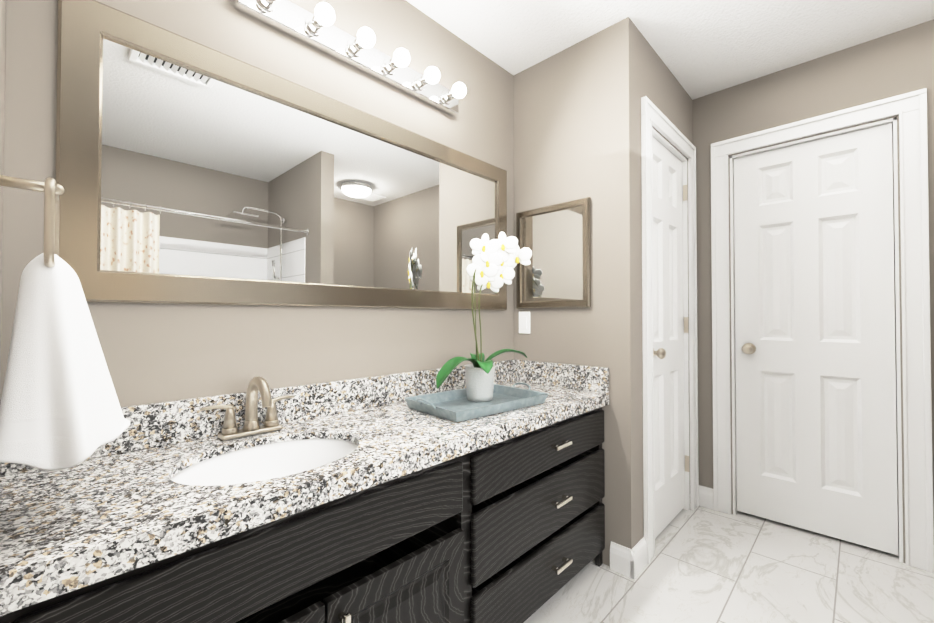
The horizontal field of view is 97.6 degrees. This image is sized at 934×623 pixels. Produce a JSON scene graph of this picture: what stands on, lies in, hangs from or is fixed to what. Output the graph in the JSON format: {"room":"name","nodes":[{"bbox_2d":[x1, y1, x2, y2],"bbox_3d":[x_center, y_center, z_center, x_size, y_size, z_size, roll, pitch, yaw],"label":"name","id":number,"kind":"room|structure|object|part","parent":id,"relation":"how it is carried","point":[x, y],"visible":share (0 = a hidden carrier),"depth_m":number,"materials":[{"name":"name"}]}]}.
{"room":"bathroom","nodes":[
{"label":"bathroom","id":0,"kind":"room"},
{"bbox_2d":[0,0,5,366],"bbox_3d":[-0.029,-0.103,-0.125,2.830,2.430,0.100,-1,-1,44],"label":"wall","id":1,"kind":"structure","parent":0,"point":[2,47],"depth_m":0.86,"materials":[{"name":"beige paint"}]},
{"bbox_2d":[0,175,129,470],"bbox_3d":[-0.688,0.007,0.699,0.240,0.483,0.175,-1,-1,44],"label":"towel ring","id":2,"kind":"object","parent":1,"relation":"attached to","point":[60,408],"visible":1,"depth_m":0.63,"materials":[{"name":"white fabric"}]},
{"bbox_2d":[0,0,513,406],"bbox_3d":[-0.416,-0.080,1.586,0.100,2.430,2.030,-1,-1,44],"label":"wall","id":3,"kind":"structure","parent":0,"point":[156,352],"depth_m":1.30,"materials":[{"name":"beige paint"}]},
{"bbox_2d":[0,359,515,474],"bbox_3d":[-0.371,0.303,1.537,0.021,0.112,1.824,-1,-1,44],"label":"backsplash","id":4,"kind":"structure","parent":3,"relation":"attached to","point":[153,424],"depth_m":1.33,"materials":[{"name":"grey stone"}]},
{"bbox_2d":[55,0,506,309],"bbox_3d":[-0.372,-0.380,1.541,0.024,0.730,1.660,-1,-1,44],"label":"mirror","id":5,"kind":"object","parent":3,"relation":"attached to","point":[188,171],"visible":0.88,"depth_m":1.22,"materials":[{"name":"beige mirror"}]},
{"bbox_2d":[234,0,465,115],"bbox_3d":[-0.329,-0.951,1.507,0.149,0.090,0.920,-1,-1,44],"label":"sconce","id":6,"kind":"object","parent":3,"relation":"attached to","point":[318,30],"visible":1,"depth_m":1.45,"materials":[{"name":"white glass"}]},
{"bbox_2d":[514,17,639,565],"bbox_3d":[0.515,-0.073,2.029,0.630,2.430,0.100,-1,-1,44],"label":"wall","id":7,"kind":"structure","parent":0,"point":[576,121],"depth_m":1.87,"materials":[{"name":"beige paint"}]},
{"bbox_2d":[519,312,529,333],"bbox_3d":[0.302,0.058,2.156,0.072,0.116,0.008,-1,-1,44],"label":"light switch","id":8,"kind":"object","parent":7,"relation":"attached to","point":[524,322],"visible":1,"depth_m":2.15,"materials":[{"name":"white plastic"}]},
{"bbox_2d":[516,197,590,307],"bbox_3d":[0.417,-0.273,2.037,0.420,0.510,0.020,-1,-1,44],"label":"mirror","id":9,"kind":"object","parent":7,"relation":"attached to","point":[556,240],"visible":0.88,"depth_m":2.02,"materials":[{"name":"beige mirror"}]},
{"bbox_2d":[516,359,608,390],"bbox_3d":[0.446,0.310,2.002,0.510,0.112,0.021,-1,-1,44],"label":"backsplash","id":10,"kind":"structure","parent":7,"relation":"attached to","point":[587,378],"depth_m":1.97,"materials":[{"name":"grey stone"}]},
{"bbox_2d":[637,28,692,539],"bbox_3d":[1.070,-0.071,2.224,0.100,2.430,0.950,-1,-1,44],"label":"wall","id":11,"kind":"structure","parent":0,"point":[661,88],"depth_m":1.99,"materials":[{"name":"beige paint"}]},
{"bbox_2d":[610,485,713,578],"bbox_3d":[1.163,1.066,0.710,2.290,0.115,2.780,-1,-1,44],"label":"baseboard","id":12,"kind":"structure","parent":11,"relation":"attached to","point":[629,562],"depth_m":1.79,"materials":[{"name":"white paint"}]},
{"bbox_2d":[641,96,698,563],"bbox_3d":[1.056,0.081,2.173,0.146,2.126,0.792,-1,-1,44],"label":"door frame","id":13,"kind":"structure","parent":11,"relation":"attached to","point":[655,117],"depth_m":2.04,"materials":[{"name":"white paint"}]},
{"bbox_3d":[0.928,0.203,1.982,0.068,0.064,0.064,-1,-1,44],"label":"door knob","id":14,"kind":"part","parent":13,"relation":"part of","materials":[{"name":"silver metal"}]},
{"bbox_2d":[652,136,689,537],"bbox_3d":[1.058,0.125,2.175,0.059,2.002,0.587,-1,-1,44],"label":"door","id":15,"kind":"structure","parent":11,"relation":"in","point":[668,337],"depth_m":2.19,"materials":[{"name":"white paint"}]},
{"bbox_3d":[1.272,0.093,2.372,0.022,1.660,0.008,-1,-1,44],"label":"door hinge","id":16,"kind":"part","parent":15,"relation":"part of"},
{"bbox_2d":[406,0,933,99],"bbox_3d":[0.969,-1.334,0.930,3.030,0.060,2.980,-1,-1,44],"label":"ceiling","id":17,"kind":"structure","parent":0,"point":[701,48],"depth_m":1.86,"materials":[{"name":"white paint"}]},
{"bbox_2d":[524,506,933,622],"bbox_3d":[0.969,1.156,0.896,3.030,0.060,2.980,-1,-1,44],"label":"floor","id":18,"kind":"structure","parent":0,"point":[706,565],"depth_m":1.71,"materials":[{"name":"tile"}]},
{"bbox_2d":[0,395,608,622],"bbox_3d":[-0.179,0.755,1.347,0.552,0.754,1.824,-1,-1,44],"label":"bathroom vanity","id":19,"kind":"object","parent":18,"relation":"on","point":[375,499],"depth_m":1.03,"materials":[{"name":"black wood"}]},
{"bbox_3d":[-0.466,0.835,0.714,0.020,0.422,0.447,-1,-1,44],"label":"door","id":20,"kind":"part","parent":19,"relation":"part of","materials":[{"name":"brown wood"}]},
{"bbox_2d":[0,379,608,578],"bbox_3d":[-0.187,0.367,1.359,0.532,0.020,1.824,-1,-1,44],"label":"countertop","id":21,"kind":"structure","parent":19,"relation":"on","point":[47,518],"depth_m":0.82,"materials":[{"name":"grey stone"}]},
{"bbox_2d":[196,376,295,442],"bbox_3d":[-0.587,0.269,1.149,0.155,0.171,0.254,-1,-1,44],"label":"faucet","id":22,"kind":"object","parent":21,"relation":"on","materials":[{"name":"silver metal"}]},
{"bbox_2d":[156,427,379,502],"bbox_3d":[-0.476,0.448,1.012,0.390,0.175,0.490,-1,-1,44],"label":"sink","id":23,"kind":"object","parent":21,"relation":"in","point":[197,474],"depth_m":1.12,"materials":[{"name":"white ceramic"}]},
{"bbox_2d":[404,231,549,421],"bbox_3d":[0.044,0.016,1.565,0.522,0.686,0.308,1,-1,-41],"label":"potted plant","id":24,"kind":"object","parent":21,"relation":"on","point":[495,262],"visible":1,"depth_m":1.64,"materials":[{"name":"white plant"}]},
{"bbox_3d":[0.052,0.287,1.653,0.126,0.135,0.126,-1,-1,44],"label":"pot","id":25,"kind":"part","parent":24,"relation":"part of","materials":[{"name":"white ceramic"}]},
{"bbox_2d":[404,383,549,421],"bbox_3d":[0.044,0.329,1.561,0.348,0.060,0.524,-1,-1,44],"label":"tray","id":26,"kind":"object","parent":21,"relation":"on","point":[473,401],"depth_m":1.58,"materials":[{"name":"teal stone"}]},
{"bbox_3d":[-0.161,0.839,1.031,0.020,0.422,0.418,-1,-1,44],"label":"door","id":27,"kind":"part","parent":19,"relation":"part of","materials":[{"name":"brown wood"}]},
{"bbox_3d":[0.313,0.510,1.528,0.020,0.146,0.860,-1,-1,44],"label":"drawer","id":28,"kind":"part","parent":19,"relation":"part of","materials":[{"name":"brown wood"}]},
{"bbox_3d":[0.313,0.956,1.522,0.020,0.202,0.860,-1,-1,44],"label":"drawer","id":29,"kind":"part","parent":19,"relation":"part of","materials":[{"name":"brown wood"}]},
{"bbox_3d":[0.313,0.719,1.526,0.020,0.216,0.860,-1,-1,44],"label":"drawer","id":30,"kind":"part","parent":19,"relation":"part of","materials":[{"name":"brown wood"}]},
{"bbox_2d":[693,19,933,562],"bbox_3d":[2.230,-0.078,1.698,2.300,2.430,0.100,-1,-1,44],"label":"wall","id":31,"kind":"structure","parent":0,"point":[900,62],"depth_m":2.13,"materials":[{"name":"beige paint"}]},
{"bbox_2d":[734,123,897,554],"bbox_3d":[1.768,0.124,2.125,0.630,2.002,0.035,-1,-1,44],"label":"door","id":32,"kind":"structure","parent":31,"relation":"in","point":[816,444],"depth_m":2.08,"materials":[{"name":"white paint"}]},
{"bbox_2d":[711,88,933,572],"bbox_3d":[1.760,0.080,2.116,0.842,2.126,0.146,-1,-1,44],"label":"door frame","id":33,"kind":"structure","parent":31,"relation":"attached to","point":[910,109],"depth_m":1.86,"materials":[{"name":"white paint"}]},
{"bbox_3d":[1.552,0.207,2.260,0.064,0.064,0.068,-1,-1,44],"label":"door knob","id":34,"kind":"part","parent":33,"relation":"part of","materials":[{"name":"silver metal"}]}
]}

